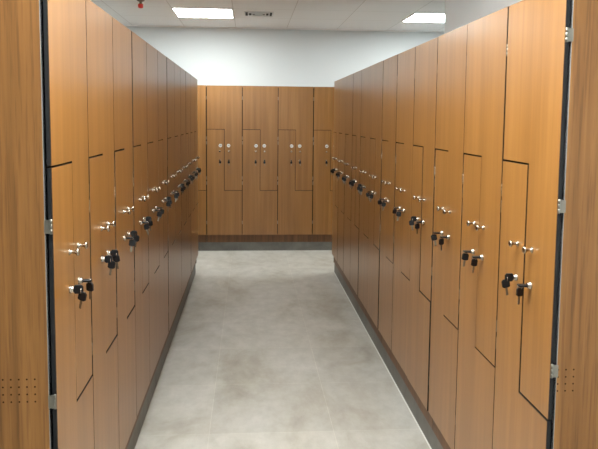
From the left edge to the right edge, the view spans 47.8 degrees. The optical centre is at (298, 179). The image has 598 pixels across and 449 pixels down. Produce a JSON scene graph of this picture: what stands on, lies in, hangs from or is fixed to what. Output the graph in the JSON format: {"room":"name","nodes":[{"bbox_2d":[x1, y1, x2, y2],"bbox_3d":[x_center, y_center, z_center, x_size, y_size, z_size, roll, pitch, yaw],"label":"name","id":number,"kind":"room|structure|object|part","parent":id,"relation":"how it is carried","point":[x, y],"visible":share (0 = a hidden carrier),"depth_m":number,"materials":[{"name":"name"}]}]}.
{"room":"changing room","nodes":[
{"label":"changing room","id":0,"kind":"room"},
{"bbox_2d":[90,0,444,30],"bbox_3d":[0.330,-1.332,2.385,9.000,0.100,11.529,0,5,-4],"label":"ceiling","id":1,"kind":"structure","parent":0,"point":[305,14],"depth_m":6.85,"materials":[{"name":"tile"}]},
{"bbox_2d":[137,0,144,7],"bbox_3d":[-1.453,-1.605,6.192,0.072,0.072,0.072,0,5,-4],"label":"sprinkler head","id":2,"kind":"object","parent":1,"relation":"attached to","point":[140,5],"visible":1,"depth_m":6.18},
{"bbox_2d":[171,7,233,17],"bbox_3d":[-0.966,-1.692,6.864,0.590,0.010,0.590,0,5,-4],"label":"recessed light","id":3,"kind":"object","parent":1,"relation":"in","point":[179,11],"visible":1,"depth_m":6.82,"materials":[{"name":"white plastic"}]},
{"bbox_2d":[244,11,273,16],"bbox_3d":[-0.412,-1.686,6.905,0.300,0.017,0.300,0,5,-4],"label":"ceiling vent","id":4,"kind":"object","parent":1,"relation":"in","point":[246,13],"visible":1,"depth_m":6.87,"materials":[{"name":"white metal"}]},
{"bbox_2d":[402,12,444,22],"bbox_3d":[1.428,-1.684,7.040,0.590,0.010,0.590,0,5,-4],"label":"recessed light","id":5,"kind":"object","parent":1,"relation":"in","point":[415,17],"visible":0.59,"depth_m":7.06,"materials":[{"name":"white plastic"}]},
{"bbox_2d":[405,14,444,21],"bbox_3d":[1.428,-1.685,7.040,0.566,0.006,0.566,0,5,-4],"label":"diffuser","id":6,"kind":"object","parent":5,"relation":"attached to","point":[414,17],"depth_m":7.07,"materials":[{"name":"white plastic"}]},
{"bbox_2d":[134,250,429,448],"bbox_3d":[0.304,1.332,2.624,9.000,0.100,11.529,0,5,-4],"label":"floor","id":7,"kind":"structure","parent":0,"point":[268,349],"depth_m":4.06,"materials":[{"name":"concrete"}]},
{"bbox_2d":[0,0,136,448],"bbox_3d":[-0.900,0.312,2.292,0.530,1.769,1.204,0,5,-4],"label":"tall cabinet","id":8,"kind":"object","parent":7,"relation":"on","point":[68,372],"visible":0.99,"depth_m":1.81,"materials":[{"name":"brown wood"}]},
{"bbox_3d":[-0.881,0.366,1.695,0.482,1.769,0.002,0,5,-4],"label":"panel","id":9,"kind":"part","parent":8,"relation":"part of","materials":[{"name":"brown wood"}]},
{"bbox_3d":[-0.639,0.051,1.885,0.011,1.171,0.392,0,5,-4],"label":"door","id":10,"kind":"part","parent":8,"relation":"part of","materials":[{"name":"brown wood"}]},
{"bbox_3d":[-0.643,0.548,1.931,0.011,1.192,0.392,0,5,-4],"label":"door","id":11,"kind":"part","parent":8,"relation":"part of","materials":[{"name":"brown wood"}]},
{"bbox_3d":[-0.617,0.200,1.850,0.030,0.021,0.021,0,5,-4],"label":"knob","id":12,"kind":"part","parent":8,"relation":"part of","materials":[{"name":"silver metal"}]},
{"bbox_2d":[74,285,86,308],"bbox_3d":[-0.607,0.325,1.862,0.044,0.068,0.017,0,5,-4],"label":"keys","id":13,"kind":"object","parent":8,"relation":"attached to","point":[78,289],"visible":1,"depth_m":1.86,"materials":[{"name":"black plastic"}]},
{"bbox_3d":[-0.625,0.191,1.949,0.030,0.021,0.021,0,5,-4],"label":"knob","id":14,"kind":"part","parent":8,"relation":"part of","materials":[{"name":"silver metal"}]},
{"bbox_2d":[82,279,93,298],"bbox_3d":[-0.616,0.320,1.962,0.040,0.059,0.024,0,5,-4],"label":"keys","id":15,"kind":"object","parent":8,"relation":"attached to","point":[89,286],"visible":1,"depth_m":1.96,"materials":[{"name":"black plastic"}]},
{"bbox_3d":[-0.669,0.015,2.282,0.011,1.171,0.393,0,5,-4],"label":"door","id":16,"kind":"part","parent":8,"relation":"part of","materials":[{"name":"brown wood"}]},
{"bbox_3d":[-0.672,0.512,2.327,0.011,1.192,0.393,0,5,-4],"label":"door","id":17,"kind":"part","parent":8,"relation":"part of","materials":[{"name":"brown wood"}]},
{"bbox_3d":[-0.646,0.164,2.247,0.030,0.021,0.021,0,5,-4],"label":"knob","id":18,"kind":"part","parent":8,"relation":"part of","materials":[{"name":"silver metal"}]},
{"bbox_2d":[105,255,115,274],"bbox_3d":[-0.636,0.289,2.259,0.044,0.068,0.017,0,5,-4],"label":"keys","id":19,"kind":"object","parent":8,"relation":"attached to","point":[108,258],"visible":1,"depth_m":2.26,"materials":[{"name":"black plastic"}]},
{"bbox_3d":[-0.655,0.155,2.346,0.030,0.021,0.021,0,5,-4],"label":"knob","id":20,"kind":"part","parent":8,"relation":"part of","materials":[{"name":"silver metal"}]},
{"bbox_2d":[110,250,119,268],"bbox_3d":[-0.645,0.280,2.358,0.040,0.068,0.017,0,5,-4],"label":"keys","id":21,"kind":"object","parent":8,"relation":"attached to","point":[114,253],"visible":0.95,"depth_m":2.35,"materials":[{"name":"black plastic"}]},
{"bbox_3d":[-0.699,-0.021,2.679,0.011,1.171,0.392,0,5,-4],"label":"door","id":22,"kind":"part","parent":8,"relation":"part of","materials":[{"name":"brown wood"}]},
{"bbox_3d":[-0.701,0.477,2.724,0.011,1.192,0.392,0,5,-4],"label":"door","id":23,"kind":"part","parent":8,"relation":"part of","materials":[{"name":"brown wood"}]},
{"bbox_2d":[126,237,135,251],"bbox_3d":[-0.665,0.257,2.657,0.043,0.060,0.024,0,5,-4],"label":"keys","id":24,"kind":"object","parent":8,"relation":"attached to","point":[132,241],"visible":1,"depth_m":2.65,"materials":[{"name":"black plastic"}]},
{"bbox_2d":[130,231,138,246],"bbox_3d":[-0.673,0.244,2.756,0.043,0.068,0.017,0,5,-4],"label":"keys","id":25,"kind":"object","parent":8,"relation":"attached to","point":[133,234],"visible":0.94,"depth_m":2.75,"materials":[{"name":"black plastic"}]},
{"bbox_2d":[131,31,168,435],"bbox_3d":[-0.988,0.204,3.484,0.529,1.769,1.204,0,5,-4],"label":"tall cabinet","id":26,"kind":"object","parent":7,"relation":"on","point":[149,65],"visible":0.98,"depth_m":3.34,"materials":[{"name":"brown wood"}]},
{"bbox_3d":[-0.726,-0.057,3.077,0.011,1.171,0.392,0,5,-4],"label":"door","id":27,"kind":"part","parent":26,"relation":"part of","materials":[{"name":"brown wood"}]},
{"bbox_3d":[-0.731,0.441,3.122,0.011,1.192,0.392,0,5,-4],"label":"door","id":28,"kind":"part","parent":26,"relation":"part of","materials":[{"name":"brown wood"}]},
{"bbox_2d":[142,222,149,233],"bbox_3d":[-0.697,0.221,3.054,0.039,0.059,0.024,0,5,-4],"label":"keys","id":29,"kind":"object","parent":26,"relation":"attached to","point":[146,226],"visible":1,"depth_m":3.05,"materials":[{"name":"black plastic"}]},
{"bbox_2d":[146,217,152,230],"bbox_3d":[-0.703,0.208,3.153,0.040,0.068,0.017,0,5,-4],"label":"keys","id":30,"kind":"object","parent":26,"relation":"attached to","point":[148,219],"visible":0.97,"depth_m":3.15,"materials":[{"name":"black plastic"}]},
{"bbox_3d":[-0.756,-0.092,3.474,0.011,1.171,0.393,0,5,-4],"label":"door","id":31,"kind":"part","parent":26,"relation":"part of","materials":[{"name":"brown wood"}]},
{"bbox_3d":[-0.760,0.405,3.519,0.011,1.192,0.393,0,5,-4],"label":"door","id":32,"kind":"part","parent":26,"relation":"part of","materials":[{"name":"brown wood"}]},
{"bbox_2d":[155,210,161,220],"bbox_3d":[-0.723,0.185,3.452,0.044,0.059,0.024,0,5,-4],"label":"keys","id":33,"kind":"object","parent":26,"relation":"attached to","point":[159,214],"visible":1,"depth_m":3.45,"materials":[{"name":"black plastic"}]},
{"bbox_3d":[-0.785,-0.128,3.871,0.011,1.171,0.392,0,5,-4],"label":"door","id":34,"kind":"part","parent":26,"relation":"part of","materials":[{"name":"brown wood"}]},
{"bbox_3d":[-0.790,0.369,3.916,0.011,1.192,0.392,0,5,-4],"label":"door","id":35,"kind":"part","parent":26,"relation":"part of","materials":[{"name":"brown wood"}]},
{"bbox_2d":[165,200,170,210],"bbox_3d":[-0.753,0.149,3.849,0.041,0.059,0.024,0,5,-4],"label":"keys","id":36,"kind":"object","parent":26,"relation":"attached to","point":[168,203],"visible":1,"depth_m":3.85,"materials":[{"name":"black plastic"}]},
{"bbox_2d":[127,267,195,448],"bbox_3d":[-1.069,1.081,4.162,0.474,0.099,4.792,0,5,-4],"label":"trim","id":37,"kind":"structure","parent":7,"relation":"on","point":[140,421],"depth_m":3.85,"materials":[{"name":"tile"}]},
{"bbox_2d":[165,57,187,344],"bbox_3d":[-1.075,0.097,4.677,0.530,1.769,1.205,0,5,-4],"label":"tall cabinet","id":38,"kind":"object","parent":7,"relation":"on","point":[176,76],"visible":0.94,"depth_m":4.53,"materials":[{"name":"brown wood"}]},
{"bbox_3d":[-0.814,-0.165,4.270,0.011,1.171,0.392,0,5,-4],"label":"door","id":39,"kind":"part","parent":38,"relation":"part of","materials":[{"name":"brown wood"}]},
{"bbox_3d":[-0.818,0.333,4.315,0.011,1.192,0.392,0,5,-4],"label":"door","id":40,"kind":"part","parent":38,"relation":"part of","materials":[{"name":"brown wood"}]},
{"bbox_3d":[-0.843,-0.200,4.666,0.011,1.171,0.393,0,5,-4],"label":"door","id":41,"kind":"part","parent":38,"relation":"part of","materials":[{"name":"brown wood"}]},
{"bbox_3d":[-0.848,0.297,4.712,0.011,1.192,0.393,0,5,-4],"label":"door","id":42,"kind":"part","parent":38,"relation":"part of","materials":[{"name":"brown wood"}]},
{"bbox_3d":[-0.873,-0.236,5.063,0.011,1.171,0.392,0,5,-4],"label":"door","id":43,"kind":"part","parent":38,"relation":"part of","materials":[{"name":"brown wood"}]},
{"bbox_3d":[-0.876,0.261,5.107,0.011,1.192,0.392,0,5,-4],"label":"door","id":44,"kind":"part","parent":38,"relation":"part of","materials":[{"name":"brown wood"}]},
{"bbox_2d":[184,71,199,293],"bbox_3d":[-1.163,-0.011,5.868,0.529,1.769,1.204,0,5,-4],"label":"tall cabinet","id":45,"kind":"object","parent":7,"relation":"on","point":[192,157],"visible":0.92,"depth_m":5.78,"materials":[{"name":"brown wood"}]},
{"bbox_3d":[-0.901,-0.272,5.462,0.011,1.171,0.392,0,5,-4],"label":"door","id":46,"kind":"part","parent":45,"relation":"part of","materials":[{"name":"brown wood"}]},
{"bbox_3d":[-0.907,0.225,5.506,0.011,1.192,0.392,0,5,-4],"label":"door","id":47,"kind":"part","parent":45,"relation":"part of","materials":[{"name":"brown wood"}]},
{"bbox_3d":[-0.930,-0.308,5.858,0.011,1.171,0.393,0,5,-4],"label":"door","id":48,"kind":"part","parent":45,"relation":"part of","materials":[{"name":"brown wood"}]},
{"bbox_3d":[-0.934,0.189,5.903,0.011,1.192,0.393,0,5,-4],"label":"door","id":49,"kind":"part","parent":45,"relation":"part of","materials":[{"name":"brown wood"}]},
{"bbox_3d":[-0.960,-0.344,6.255,0.011,1.171,0.392,0,5,-4],"label":"door","id":50,"kind":"part","parent":45,"relation":"part of","materials":[{"name":"brown wood"}]},
{"bbox_3d":[-0.963,0.153,6.300,0.011,1.192,0.392,0,5,-4],"label":"door","id":51,"kind":"part","parent":45,"relation":"part of","materials":[{"name":"brown wood"}]},
{"bbox_2d":[197,85,206,241],"bbox_3d":[-1.653,-0.186,7.760,1.204,1.769,0.529,0,5,-4],"label":"tall cabinet","id":52,"kind":"object","parent":7,"relation":"on","point":[201,89],"visible":0.06,"depth_m":7.57,"materials":[{"name":"brown wood"}]},
{"bbox_3d":[-1.235,-0.462,7.534,0.392,1.171,0.011,0,5,-4],"label":"door","id":53,"kind":"part","parent":52,"relation":"part of","materials":[{"name":"brown wood"}]},
{"bbox_3d":[-1.240,0.036,7.579,0.392,1.192,0.011,0,5,-4],"label":"door","id":54,"kind":"part","parent":52,"relation":"part of","materials":[{"name":"brown wood"}]},
{"bbox_2d":[206,85,313,241],"bbox_3d":[-0.456,-0.182,7.848,1.204,1.769,0.529,0,5,-4],"label":"tall cabinet","id":55,"kind":"object","parent":7,"relation":"on","point":[247,201],"visible":1,"depth_m":7.61,"materials":[{"name":"brown wood"}]},
{"bbox_3d":[-0.835,-0.460,7.563,0.392,1.171,0.011,0,5,-4],"label":"door","id":56,"kind":"part","parent":55,"relation":"part of","materials":[{"name":"brown wood"}]},
{"bbox_3d":[-0.840,0.037,7.607,0.392,1.192,0.011,0,5,-4],"label":"door","id":57,"kind":"part","parent":55,"relation":"part of","materials":[{"name":"brown wood"}]},
{"bbox_3d":[-0.441,0.038,7.637,0.393,1.192,0.011,0,5,-4],"label":"door","id":58,"kind":"part","parent":55,"relation":"part of","materials":[{"name":"brown wood"}]},
{"bbox_3d":[-0.436,-0.459,7.593,0.393,1.171,0.011,0,5,-4],"label":"door","id":59,"kind":"part","parent":55,"relation":"part of","materials":[{"name":"brown wood"}]},
{"bbox_3d":[-0.043,0.040,7.666,0.392,1.192,0.011,0,5,-4],"label":"door","id":60,"kind":"part","parent":55,"relation":"part of","materials":[{"name":"brown wood"}]},
{"bbox_3d":[-0.038,-0.458,7.621,0.392,1.171,0.011,0,5,-4],"label":"door","id":61,"kind":"part","parent":55,"relation":"part of","materials":[{"name":"brown wood"}]},
{"bbox_2d":[312,87,333,241],"bbox_3d":[0.741,-0.178,7.936,1.204,1.769,0.529,0,5,-4],"label":"tall cabinet","id":62,"kind":"object","parent":7,"relation":"on","point":[323,106],"visible":0.13,"depth_m":7.66,"materials":[{"name":"brown wood"}]},
{"bbox_3d":[0.357,0.041,7.696,0.392,1.192,0.011,0,5,-4],"label":"door","id":63,"kind":"part","parent":62,"relation":"part of","materials":[{"name":"brown wood"}]},
{"bbox_3d":[0.362,-0.456,7.652,0.392,1.171,0.011,0,5,-4],"label":"door","id":64,"kind":"part","parent":62,"relation":"part of","materials":[{"name":"brown wood"}]},
{"bbox_2d":[332,74,353,293],"bbox_3d":[0.611,-0.005,5.999,0.529,1.769,1.204,0,5,-4],"label":"tall cabinet","id":65,"kind":"object","parent":7,"relation":"on","point":[343,88],"visible":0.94,"depth_m":5.90,"materials":[{"name":"brown wood"}]},
{"bbox_3d":[0.350,0.157,6.396,0.011,1.192,0.392,0,5,-4],"label":"door","id":66,"kind":"part","parent":65,"relation":"part of","materials":[{"name":"brown wood"}]},
{"bbox_3d":[0.355,-0.340,6.352,0.011,1.171,0.392,0,5,-4],"label":"door","id":67,"kind":"part","parent":65,"relation":"part of","materials":[{"name":"brown wood"}]},
{"bbox_3d":[0.380,0.193,6.000,0.011,1.192,0.393,0,5,-4],"label":"door","id":68,"kind":"part","parent":65,"relation":"part of","materials":[{"name":"brown wood"}]},
{"bbox_3d":[0.384,-0.304,5.955,0.011,1.171,0.393,0,5,-4],"label":"door","id":69,"kind":"part","parent":65,"relation":"part of","materials":[{"name":"brown wood"}]},
{"bbox_3d":[0.409,0.229,5.603,0.011,1.192,0.392,0,5,-4],"label":"door","id":70,"kind":"part","parent":65,"relation":"part of","materials":[{"name":"brown wood"}]},
{"bbox_3d":[0.412,-0.268,5.558,0.011,1.171,0.392,0,5,-4],"label":"door","id":71,"kind":"part","parent":65,"relation":"part of","materials":[{"name":"brown wood"}]},
{"bbox_2d":[350,60,384,340],"bbox_3d":[0.698,0.102,4.807,0.529,1.769,1.204,0,5,-4],"label":"tall cabinet","id":72,"kind":"object","parent":7,"relation":"on","point":[366,167],"visible":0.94,"depth_m":4.69,"materials":[{"name":"brown wood"}]},
{"bbox_3d":[0.437,0.265,5.204,0.011,1.192,0.392,0,5,-4],"label":"door","id":73,"kind":"part","parent":72,"relation":"part of","materials":[{"name":"brown wood"}]},
{"bbox_3d":[0.442,-0.232,5.159,0.011,1.171,0.392,0,5,-4],"label":"door","id":74,"kind":"part","parent":72,"relation":"part of","materials":[{"name":"brown wood"}]},
{"bbox_3d":[0.468,0.301,4.808,0.011,1.192,0.393,0,5,-4],"label":"door","id":75,"kind":"part","parent":72,"relation":"part of","materials":[{"name":"brown wood"}]},
{"bbox_3d":[0.472,-0.196,4.763,0.011,1.171,0.393,0,5,-4],"label":"door","id":76,"kind":"part","parent":72,"relation":"part of","materials":[{"name":"brown wood"}]},
{"bbox_3d":[0.495,0.337,4.411,0.011,1.192,0.392,0,5,-4],"label":"door","id":77,"kind":"part","parent":72,"relation":"part of","materials":[{"name":"brown wood"}]},
{"bbox_3d":[0.500,-0.160,4.367,0.011,1.171,0.392,0,5,-4],"label":"door","id":78,"kind":"part","parent":72,"relation":"part of","materials":[{"name":"brown wood"}]},
{"bbox_2d":[378,37,438,427],"bbox_3d":[0.785,0.210,3.615,0.530,1.769,1.204,0,5,-4],"label":"tall cabinet","id":79,"kind":"object","parent":7,"relation":"on","point":[409,76],"visible":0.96,"depth_m":3.45,"materials":[{"name":"brown wood"}]},
{"bbox_3d":[0.526,0.373,4.013,0.011,1.192,0.392,0,5,-4],"label":"door","id":80,"kind":"part","parent":79,"relation":"part of","materials":[{"name":"brown wood"}]},
{"bbox_3d":[0.529,-0.124,3.968,0.011,1.171,0.392,0,5,-4],"label":"door","id":81,"kind":"part","parent":79,"relation":"part of","materials":[{"name":"brown wood"}]},
{"bbox_2d":[392,207,397,217],"bbox_3d":[0.523,0.180,3.643,0.039,0.059,0.024,0,5,-4],"label":"keys","id":82,"kind":"object","parent":79,"relation":"attached to","point":[395,208],"visible":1,"depth_m":3.64,"materials":[{"name":"black plastic"}]},
{"bbox_2d":[396,210,402,220],"bbox_3d":[0.530,0.189,3.544,0.040,0.059,0.024,0,5,-4],"label":"keys","id":83,"kind":"object","parent":79,"relation":"attached to","point":[398,213],"visible":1,"depth_m":3.54,"materials":[{"name":"black plastic"}]},
{"bbox_3d":[0.555,0.409,3.616,0.011,1.192,0.393,0,5,-4],"label":"door","id":84,"kind":"part","parent":79,"relation":"part of","materials":[{"name":"brown wood"}]},
{"bbox_3d":[0.559,-0.088,3.572,0.011,1.171,0.393,0,5,-4],"label":"door","id":85,"kind":"part","parent":79,"relation":"part of","materials":[{"name":"brown wood"}]},
{"bbox_2d":[409,216,415,229],"bbox_3d":[0.550,0.212,3.245,0.043,0.068,0.017,0,5,-4],"label":"keys","id":86,"kind":"object","parent":79,"relation":"attached to","point":[413,218],"visible":1,"depth_m":3.24,"materials":[{"name":"black plastic"}]},
{"bbox_2d":[415,221,421,233],"bbox_3d":[0.559,0.225,3.147,0.040,0.059,0.024,0,5,-4],"label":"keys","id":87,"kind":"object","parent":79,"relation":"attached to","point":[417,225],"visible":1,"depth_m":3.14,"materials":[{"name":"black plastic"}]},
{"bbox_3d":[0.582,0.445,3.219,0.011,1.192,0.392,0,5,-4],"label":"door","id":88,"kind":"part","parent":79,"relation":"part of","materials":[{"name":"brown wood"}]},
{"bbox_3d":[0.588,-0.052,3.175,0.011,1.171,0.392,0,5,-4],"label":"door","id":89,"kind":"part","parent":79,"relation":"part of","materials":[{"name":"brown wood"}]},
{"bbox_2d":[428,0,597,448],"bbox_3d":[0.872,0.318,2.422,0.530,1.769,1.204,0,5,-4],"label":"tall cabinet","id":90,"kind":"object","parent":7,"relation":"on","point":[516,182],"visible":1,"depth_m":2.05,"materials":[{"name":"brown wood"}]},
{"bbox_2d":[431,232,439,245],"bbox_3d":[0.579,0.252,2.848,0.045,0.059,0.024,0,5,-4],"label":"keys","id":91,"kind":"object","parent":90,"relation":"attached to","point":[434,236],"visible":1,"depth_m":2.85,"materials":[{"name":"black plastic"}]},
{"bbox_2d":[439,236,446,250],"bbox_3d":[0.588,0.261,2.749,0.040,0.059,0.024,0,5,-4],"label":"keys","id":92,"kind":"object","parent":90,"relation":"attached to","point":[441,241],"visible":1,"depth_m":2.75,"materials":[{"name":"black plastic"}]},
{"bbox_3d":[0.613,0.481,2.820,0.011,1.192,0.392,0,5,-4],"label":"door","id":93,"kind":"part","parent":90,"relation":"part of","materials":[{"name":"brown wood"}]},
{"bbox_3d":[0.617,-0.016,2.776,0.011,1.171,0.392,0,5,-4],"label":"door","id":94,"kind":"part","parent":90,"relation":"part of","materials":[{"name":"brown wood"}]},
{"bbox_2d":[461,250,470,266],"bbox_3d":[0.610,0.288,2.451,0.040,0.059,0.024,0,5,-4],"label":"keys","id":95,"kind":"object","parent":90,"relation":"attached to","point":[465,255],"visible":1,"depth_m":2.45,"materials":[{"name":"black plastic"}]},
{"bbox_3d":[0.623,0.159,2.440,0.030,0.021,0.021,0,5,-4],"label":"knob","id":96,"kind":"part","parent":90,"relation":"part of","materials":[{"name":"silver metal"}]},
{"bbox_2d":[471,256,479,272],"bbox_3d":[0.618,0.297,2.352,0.040,0.059,0.024,0,5,-4],"label":"keys","id":97,"kind":"object","parent":90,"relation":"attached to","point":[474,261],"visible":1,"depth_m":2.35,"materials":[{"name":"black plastic"}]},
{"bbox_3d":[0.642,0.517,2.424,0.011,1.192,0.393,0,5,-4],"label":"door","id":98,"kind":"part","parent":90,"relation":"part of","materials":[{"name":"brown wood"}]},
{"bbox_3d":[0.628,0.168,2.340,0.030,0.021,0.021,0,5,-4],"label":"knob","id":99,"kind":"part","parent":90,"relation":"part of","materials":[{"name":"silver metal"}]},
{"bbox_3d":[0.645,0.019,2.378,0.011,1.171,0.393,0,5,-4],"label":"door","id":100,"kind":"part","parent":90,"relation":"part of","materials":[{"name":"brown wood"}]},
{"bbox_2d":[501,273,512,294],"bbox_3d":[0.637,0.320,2.053,0.044,0.068,0.017,0,5,-4],"label":"keys","id":101,"kind":"object","parent":90,"relation":"attached to","point":[508,276],"visible":1,"depth_m":2.05,"materials":[{"name":"black plastic"}]},
{"bbox_3d":[0.651,0.195,2.043,0.030,0.021,0.021,0,5,-4],"label":"knob","id":102,"kind":"part","parent":90,"relation":"part of","materials":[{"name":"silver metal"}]},
{"bbox_3d":[0.669,0.552,2.027,0.011,1.192,0.392,0,5,-4],"label":"door","id":103,"kind":"part","parent":90,"relation":"part of","materials":[{"name":"brown wood"}]},
{"bbox_2d":[516,284,527,303],"bbox_3d":[0.646,0.333,1.955,0.040,0.059,0.024,0,5,-4],"label":"keys","id":104,"kind":"object","parent":90,"relation":"attached to","point":[519,291],"visible":1,"depth_m":1.95,"materials":[{"name":"black plastic"}]},
{"bbox_3d":[0.659,0.204,1.944,0.030,0.021,0.021,0,5,-4],"label":"knob","id":105,"kind":"part","parent":90,"relation":"part of","materials":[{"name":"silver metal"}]},
{"bbox_3d":[0.676,0.055,1.982,0.011,1.171,0.392,0,5,-4],"label":"door","id":106,"kind":"part","parent":90,"relation":"part of","materials":[{"name":"brown wood"}]},
{"bbox_3d":[0.940,0.372,1.829,0.482,1.769,0.002,0,5,-4],"label":"panel","id":107,"kind":"part","parent":90,"relation":"part of","materials":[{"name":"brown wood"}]},
{"bbox_2d":[125,26,443,86],"bbox_3d":[-0.099,-0.514,8.191,9.000,2.575,0.120,0,5,-4],"label":"wall","id":108,"kind":"structure","parent":0,"point":[213,56],"depth_m":8.03,"materials":[{"name":"white paint"}]},
{"bbox_2d":[198,242,331,250],"bbox_3d":[0.131,0.747,8.013,4.792,0.099,0.494,0,5,-4],"label":"trim","id":109,"kind":"structure","parent":108,"relation":"attached to","point":[202,246],"depth_m":7.72,"materials":[{"name":"tile"}]},
{"bbox_2d":[124,25,443,32],"bbox_3d":[-0.082,-1.784,8.006,8.800,0.012,0.022,0,5,-4],"label":"trim","id":110,"kind":"structure","parent":108,"relation":"attached to","point":[124,25],"depth_m":7.99,"materials":[{"name":"white"}]},
{"bbox_2d":[444,0,521,33],"bbox_3d":[3.120,0.164,0.988,3.672,2.575,7.880,0,5,-4],"label":"wall","id":111,"kind":"structure","parent":0,"point":[458,13],"depth_m":4.19,"materials":[{"name":"white paint"}]},
{"bbox_2d":[334,263,442,448],"bbox_3d":[0.760,1.087,4.296,0.474,0.099,4.792,0,5,-4],"label":"trim","id":112,"kind":"structure","parent":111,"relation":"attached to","point":[417,413],"depth_m":3.87,"materials":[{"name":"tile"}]}
]}

